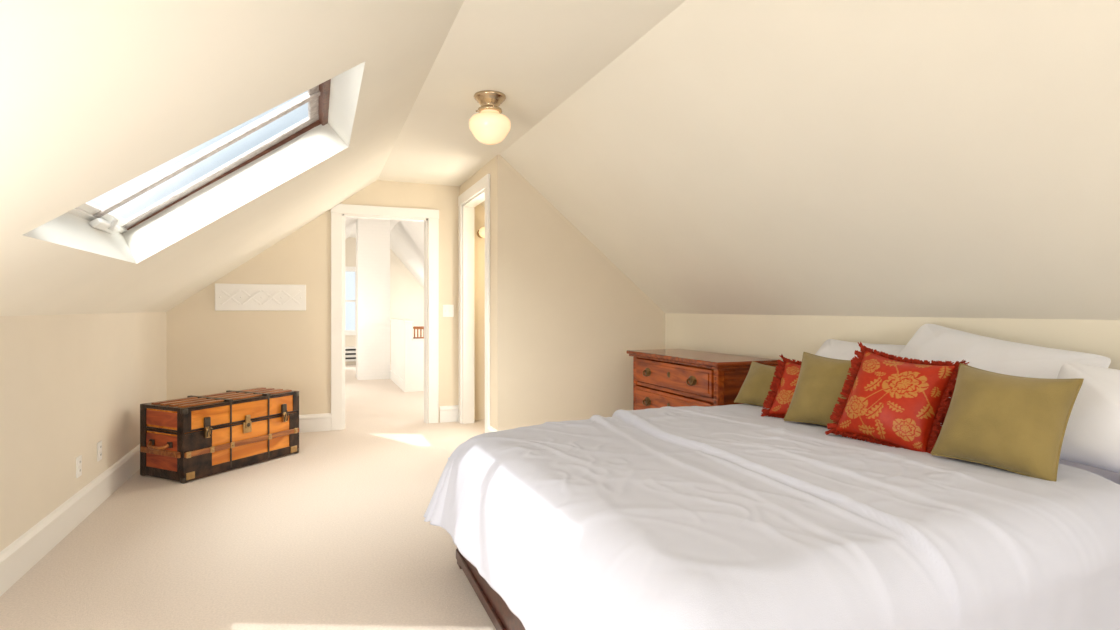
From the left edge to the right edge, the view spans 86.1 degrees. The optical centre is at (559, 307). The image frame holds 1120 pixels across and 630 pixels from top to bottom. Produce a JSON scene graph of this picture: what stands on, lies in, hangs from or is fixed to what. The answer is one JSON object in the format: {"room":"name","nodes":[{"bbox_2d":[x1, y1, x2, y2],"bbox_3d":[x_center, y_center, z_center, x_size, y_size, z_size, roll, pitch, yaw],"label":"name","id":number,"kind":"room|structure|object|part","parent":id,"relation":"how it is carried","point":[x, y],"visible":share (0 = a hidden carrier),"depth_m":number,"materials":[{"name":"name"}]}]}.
{"room":"bedroom","nodes":[
{"label":"bedroom","id":0,"kind":"room"},
{"bbox_2d":[0,312,165,551],"bbox_3d":[-2.073,0.593,1.692,0.100,1.215,7.900,0,0,-22],"label":"wall","id":1,"kind":"structure","parent":0,"point":[70,383],"depth_m":3.21,"materials":[{"name":"paint"}]},
{"bbox_2d":[0,444,139,595],"bbox_3d":[-2.015,1.115,1.716,0.026,0.170,7.900,0,0,-22],"label":"baseboard","id":2,"kind":"structure","parent":1,"relation":"attached to","point":[21,555],"depth_m":3.08,"materials":[{"name":"white paint"}]},
{"bbox_2d":[76,455,81,477],"bbox_3d":[-2.699,0.890,3.370,0.010,0.116,0.072,0,0,-22],"label":"wall outlet","id":3,"kind":"object","parent":1,"relation":"attached to","point":[79,458],"visible":1,"depth_m":3.36,"materials":[{"name":"white plastic"}]},
{"bbox_2d":[97,440,101,461],"bbox_3d":[-2.832,0.880,3.694,0.010,0.116,0.072,0,0,-22],"label":"wall outlet","id":4,"kind":"object","parent":1,"relation":"attached to","point":[99,444],"visible":1,"depth_m":3.68,"materials":[{"name":"white plastic"}]},
{"bbox_2d":[0,0,463,315],"bbox_3d":[-1.189,-0.627,2.053,1.810,1.325,7.900,0,0,-22],"label":"ceiling","id":5,"kind":"structure","parent":0,"point":[96,96],"depth_m":1.87,"materials":[{"name":"paint"}]},
{"bbox_2d":[23,62,364,263],"bbox_3d":[-1.587,-0.705,2.835,1.185,0.946,1.610,0,0,-22],"label":"trim","id":6,"kind":"structure","parent":5,"relation":"attached to","point":[318,144],"depth_m":3.36,"materials":[{"name":"white paint"}]},
{"bbox_2d":[68,79,330,233],"bbox_3d":[-1.660,-0.807,2.827,1.136,0.861,1.630,0,0,-22],"label":"window","id":7,"kind":"structure","parent":6,"relation":"attached to","point":[318,97],"depth_m":3.19,"materials":[{"name":"white paint"}]},
{"bbox_2d":[0,363,495,629],"bbox_3d":[-1.323,1.250,5.886,6.400,0.100,15.300,0,0,-22],"label":"floor","id":8,"kind":"structure","parent":0,"point":[331,534],"depth_m":2.99,"materials":[{"name":"beige carpet"}]},
{"bbox_2d":[140,387,298,483],"bbox_3d":[-2.571,0.936,4.598,0.535,0.527,1.039,0,0,25],"label":"trunk","id":9,"kind":"object","parent":8,"relation":"on","point":[183,440],"visible":1,"depth_m":4.33,"materials":[{"name":"brown wood"}]},
{"bbox_3d":[-2.793,0.953,4.163,0.244,0.055,0.063,0,0,25],"label":"handle","id":10,"kind":"part","parent":9,"relation":"part of","materials":[{"name":"leather"}]},
{"bbox_3d":[-2.783,0.775,4.197,0.410,0.100,0.007,0,0,25],"label":"panel","id":11,"kind":"part","parent":9,"relation":"part of","materials":[{"name":"brown wood"}]},
{"bbox_3d":[-2.783,1.008,4.197,0.410,0.245,0.007,0,0,25],"label":"panel","id":12,"kind":"part","parent":9,"relation":"part of","materials":[{"name":"brown wood"}]},
{"bbox_3d":[-2.543,1.155,4.129,0.010,0.050,0.060,0,0,25],"label":"corner plate","id":13,"kind":"part","parent":9,"relation":"part of","materials":[{"name":"gold metal"}]},
{"bbox_3d":[-2.581,0.775,4.628,0.470,0.160,0.950,0,0,25],"label":"lid","id":14,"kind":"part","parent":9,"relation":"part of","materials":[{"name":"brown wood"}]},
{"bbox_3d":[-2.178,1.155,4.908,0.010,0.050,0.060,0,0,25],"label":"corner plate","id":15,"kind":"part","parent":9,"relation":"part of","materials":[{"name":"gold metal"}]},
{"bbox_2d":[356,218,389,379],"bbox_3d":[-3.212,-0.147,10.300,0.520,2.695,0.500,0,0,-22],"label":"wall","id":16,"kind":"structure","parent":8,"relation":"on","point":[372,235],"depth_m":10.07,"materials":[{"name":"white paint"}]},
{"bbox_2d":[626,349,778,409],"bbox_3d":[1.037,0.777,4.574,0.541,0.845,1.235,0,0,-22],"label":"dresser","id":17,"kind":"object","parent":8,"relation":"on","point":[661,377],"visible":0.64,"depth_m":4.32,"materials":[{"name":"red wood"}]},
{"bbox_3d":[0.685,0.508,4.762,0.031,0.068,0.102,0,0,-22],"label":"drawer pull","id":18,"kind":"part","parent":17,"relation":"part of","materials":[{"name":"gold metal"}]},
{"bbox_3d":[0.685,0.742,4.762,0.031,0.068,0.102,0,0,-22],"label":"drawer pull","id":19,"kind":"part","parent":17,"relation":"part of","materials":[{"name":"gold metal"}]},
{"bbox_3d":[0.827,0.508,4.491,0.030,0.187,1.030,0,0,-22],"label":"drawer","id":20,"kind":"part","parent":17,"relation":"part of","materials":[{"name":"red wood"}]},
{"bbox_3d":[0.827,0.742,4.491,0.030,0.200,1.030,0,0,-22],"label":"drawer","id":21,"kind":"part","parent":17,"relation":"part of","materials":[{"name":"red wood"}]},
{"bbox_3d":[0.916,0.508,4.198,0.031,0.068,0.102,0,0,-22],"label":"drawer pull","id":22,"kind":"part","parent":17,"relation":"part of","materials":[{"name":"gold metal"}]},
{"bbox_2d":[456,459,1119,629],"bbox_3d":[0.971,0.897,2.395,2.392,0.605,1.872,0,0,-22],"label":"bed","id":23,"kind":"object","parent":8,"relation":"on","point":[500,615],"visible":0.1,"depth_m":2.24,"materials":[{"name":"brown wood"}]},
{"bbox_3d":[0.971,1.002,2.395,2.392,0.335,1.870,0,0,-22],"label":"frame","id":24,"kind":"part","parent":23,"relation":"part of","materials":[{"name":"brown wood"}]},
{"bbox_2d":[422,404,1119,629],"bbox_3d":[0.584,0.856,2.245,1.896,0.718,2.078,0,0,-22],"label":"duvet","id":25,"kind":"object","parent":23,"relation":"on","point":[724,517],"visible":0.91,"depth_m":1.55,"materials":[{"name":"white fabric"}]},
{"bbox_2d":[734,361,775,406],"bbox_3d":[1.132,0.420,3.247,0.189,0.233,0.336,0,0,-40],"label":"cushion","id":26,"kind":"object","parent":25,"relation":"on","point":[754,390],"visible":0.52,"depth_m":3.24,"materials":[{"name":"green fabric"}]},
{"bbox_2d":[761,355,801,417],"bbox_3d":[1.194,0.397,2.879,0.398,0.328,0.234,0,0,45],"label":"cushion","id":27,"kind":"object","parent":25,"relation":"on","point":[783,386],"visible":0.38,"depth_m":2.94,"materials":[{"name":"red fabric"}]},
{"bbox_2d":[784,352,850,425],"bbox_3d":[1.229,0.374,2.702,0.231,0.327,0.368,0,0,-41],"label":"cushion","id":28,"kind":"object","parent":25,"relation":"on","point":[821,380],"visible":0.52,"depth_m":2.69,"materials":[{"name":"green fabric"}]},
{"bbox_2d":[825,341,968,452],"bbox_3d":[1.311,0.358,2.363,0.237,0.432,0.460,0,0,-36],"label":"cushion","id":29,"kind":"object","parent":25,"relation":"on","point":[891,400],"visible":0.89,"depth_m":2.29,"materials":[{"name":"red fabric"}]},
{"bbox_2d":[930,363,1083,481],"bbox_3d":[1.480,0.371,2.007,0.240,0.338,0.380,0,0,-35],"label":"cushion","id":30,"kind":"object","parent":25,"relation":"on","point":[1016,424],"visible":0.99,"depth_m":1.93,"materials":[{"name":"green fabric"}]},
{"bbox_2d":[815,339,905,359],"bbox_3d":[1.643,0.368,3.414,0.325,0.351,0.630,0,0,-22],"label":"pillow","id":31,"kind":"object","parent":23,"relation":"on","point":[831,348],"visible":0.23,"depth_m":3.44,"materials":[{"name":"white fabric"}]},
{"bbox_2d":[897,324,1110,425],"bbox_3d":[1.863,0.333,2.719,0.375,0.505,0.881,0,0,-19],"label":"pillow","id":32,"kind":"object","parent":23,"relation":"on","point":[934,342],"visible":0.38,"depth_m":2.65,"materials":[{"name":"white fabric"}]},
{"bbox_2d":[1057,363,1119,472],"bbox_3d":[1.929,0.380,1.988,0.286,0.350,0.566,0,0,-31],"label":"pillow","id":33,"kind":"object","parent":23,"relation":"on","point":[1092,433],"visible":0.6,"depth_m":2.03,"materials":[{"name":"white fabric"}]},
{"bbox_3d":[0.988,0.728,2.392,2.338,0.265,1.818,0,0,-22],"label":"mattress","id":34,"kind":"part","parent":23,"relation":"part of","materials":[{"name":"white fabric"}]},
{"bbox_2d":[166,180,484,421],"bbox_3d":[-1.478,-0.160,6.266,6.400,2.720,0.120,0,0,-22],"label":"wall","id":35,"kind":"structure","parent":0,"point":[209,351],"depth_m":5.79,"materials":[{"name":"paint"}]},
{"bbox_2d":[215,283,305,310],"bbox_3d":[-2.806,-0.100,5.642,0.770,0.250,0.035,0,0,-22],"label":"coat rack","id":36,"kind":"object","parent":35,"relation":"attached to","point":[228,297],"visible":1,"depth_m":5.63,"materials":[{"name":"white paint"}]},
{"bbox_2d":[299,413,331,432],"bbox_3d":[-2.867,1.115,5.620,1.360,0.170,0.026,0,0,-22],"label":"baseboard","id":37,"kind":"structure","parent":35,"relation":"attached to","point":[308,422],"depth_m":5.82,"materials":[{"name":"white paint"}]},
{"bbox_2d":[331,204,438,430],"bbox_3d":[-1.778,0.087,6.131,1.056,2.225,0.144,0,0,-22],"label":"door frame","id":38,"kind":"structure","parent":35,"relation":"in","point":[430,217],"depth_m":6.04,"materials":[{"name":"white paint"}]},
{"bbox_2d":[443,305,453,316],"bbox_3d":[-1.175,0.030,6.316,0.115,0.128,0.016,0,0,-22],"label":"light switch","id":39,"kind":"object","parent":35,"relation":"attached to","point":[448,310],"visible":1,"depth_m":6.32,"materials":[{"name":"white plastic"}]},
{"bbox_2d":[440,405,457,422],"bbox_3d":[-1.159,1.115,6.318,0.210,0.170,0.026,0,0,-22],"label":"baseboard","id":40,"kind":"structure","parent":35,"relation":"in","point":[447,413],"depth_m":6.31,"materials":[{"name":"white paint"}]},
{"bbox_2d":[477,227,484,237],"bbox_3d":[-0.812,-0.800,6.379,0.120,0.120,0.175,0,0,-22],"label":"wall sconce","id":41,"kind":"object","parent":35,"relation":"attached to","point":[481,232],"visible":0.77,"depth_m":6.32,"materials":[{"name":"white glass"}]},
{"bbox_2d":[345,218,357,238],"bbox_3d":[-4.200,-0.664,9.043,2.260,1.672,7.080,0,0,-22],"label":"ceiling","id":42,"kind":"structure","parent":0,"point":[349,222],"depth_m":10.34,"materials":[{"name":"white paint"}]},
{"bbox_2d":[349,220,399,237],"bbox_3d":[-2.835,-1.500,9.601,0.690,0.001,7.080,0,0,-22],"label":"ceiling","id":43,"kind":"structure","parent":0,"point":[393,223],"depth_m":11.18,"materials":[{"name":"white paint"}]},
{"bbox_2d":[345,237,423,364],"bbox_3d":[-4.197,-0.300,12.922,6.400,3.000,0.100,0,0,-22],"label":"wall","id":44,"kind":"structure","parent":0,"point":[406,293],"depth_m":13.15,"materials":[{"name":"paint"}]},
{"bbox_2d":[345,346,355,361],"bbox_3d":[-4.669,0.975,12.624,1.700,0.310,0.095,0,0,-22],"label":"baseboard heater","id":45,"kind":"object","parent":44,"relation":"attached to","point":[350,352],"visible":0.02,"depth_m":12.68,"materials":[{"name":"white paint"}]},
{"bbox_2d":[345,349,355,358],"bbox_3d":[-4.654,0.973,12.588,1.620,0.215,0.017,0,0,-22],"label":"grille","id":46,"kind":"object","parent":45,"relation":"attached to","point":[349,353],"depth_m":12.68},
{"bbox_2d":[345,266,355,334],"bbox_3d":[-4.762,-0.150,12.654,1.030,1.460,0.090,0,0,-22],"label":"window","id":47,"kind":"structure","parent":44,"relation":"in","point":[347,268],"depth_m":12.74,"materials":[{"name":"white paint"}]},
{"bbox_2d":[390,221,423,287],"bbox_3d":[-1.705,-0.450,10.062,1.750,2.100,7.080,0,0,-22],"label":"ceiling","id":48,"kind":"structure","parent":0,"point":[406,237],"depth_m":11.35,"materials":[{"name":"white paint"}]},
{"bbox_2d":[390,319,423,391],"bbox_3d":[-1.885,0.690,9.610,1.425,1.020,1.760,0,0,-22],"label":"wall","id":49,"kind":"structure","parent":0,"point":[407,353],"depth_m":8.63,"materials":[{"name":"white paint"}]},
{"bbox_2d":[413,326,423,338],"bbox_3d":[-1.513,0.352,8.877,1.290,0.175,0.060,0,0,-22],"label":"stair railing","id":50,"kind":"object","parent":49,"relation":"on","point":[414,327],"visible":0.16,"depth_m":8.64,"materials":[{"name":"brown wood"}]},
{"bbox_3d":[-1.513,0.285,8.877,1.290,0.040,0.060,0,0,-22],"label":"handrail","id":51,"kind":"part","parent":50,"relation":"part of","materials":[{"name":"brown wood"}]},
{"bbox_2d":[459,155,510,430],"bbox_3d":[-0.740,-0.045,5.728,0.120,2.490,1.435,0,0,-22],"label":"wall","id":52,"kind":"structure","parent":0,"point":[499,169],"depth_m":5.07,"materials":[{"name":"paint"}]},
{"bbox_2d":[458,174,489,432],"bbox_3d":[-0.786,0.013,5.809,0.144,2.375,1.170,0,0,-22],"label":"door frame","id":53,"kind":"structure","parent":52,"relation":"in","point":[465,209],"depth_m":6.23,"materials":[{"name":"white paint"}]},
{"bbox_2d":[487,426,496,432],"bbox_3d":[-0.581,1.115,5.145,0.026,0.170,0.235,0,0,-22],"label":"baseboard","id":54,"kind":"structure","parent":52,"relation":"attached to","point":[489,429],"depth_m":5.16,"materials":[{"name":"white paint"}]},
{"bbox_2d":[377,0,685,185],"bbox_3d":[0.047,-1.290,2.557,0.860,0.001,7.900,0,0,-22],"label":"ceiling","id":55,"kind":"structure","parent":0,"point":[537,54],"depth_m":3.21,"materials":[{"name":"paint"}]},
{"bbox_2d":[469,90,510,144],"bbox_3d":[-0.426,-1.144,3.650,0.254,0.292,0.254,0,0,-22],"label":"ceiling lamp","id":56,"kind":"object","parent":55,"relation":"attached to","point":[488,126],"visible":1,"depth_m":3.58,"materials":[{"name":"white glass"}]},
{"bbox_3d":[-0.426,-1.098,3.650,0.254,0.200,0.254,0,0,-22],"label":"lamp shade","id":57,"kind":"part","parent":56,"relation":"part of","materials":[{"name":"beige glass"}]},
{"bbox_2d":[511,166,664,428],"bbox_3d":[0.271,-0.014,5.420,1.520,2.427,0.100,0,0,-22],"label":"wall","id":58,"kind":"structure","parent":0,"point":[576,316],"depth_m":5.27,"materials":[{"name":"paint"}]},
{"bbox_2d":[480,0,1119,319],"bbox_3d":[1.195,-0.620,3.026,1.620,1.340,7.900,0,0,-22],"label":"ceiling","id":59,"kind":"structure","parent":0,"point":[879,158],"depth_m":2.64,"materials":[{"name":"paint"}]},
{"bbox_2d":[665,313,1119,369],"bbox_3d":[1.991,0.600,3.351,0.100,1.200,7.900,0,0,-22],"label":"wall","id":60,"kind":"structure","parent":0,"point":[761,336],"depth_m":3.75,"materials":[{"name":"beige paint"}]}
]}

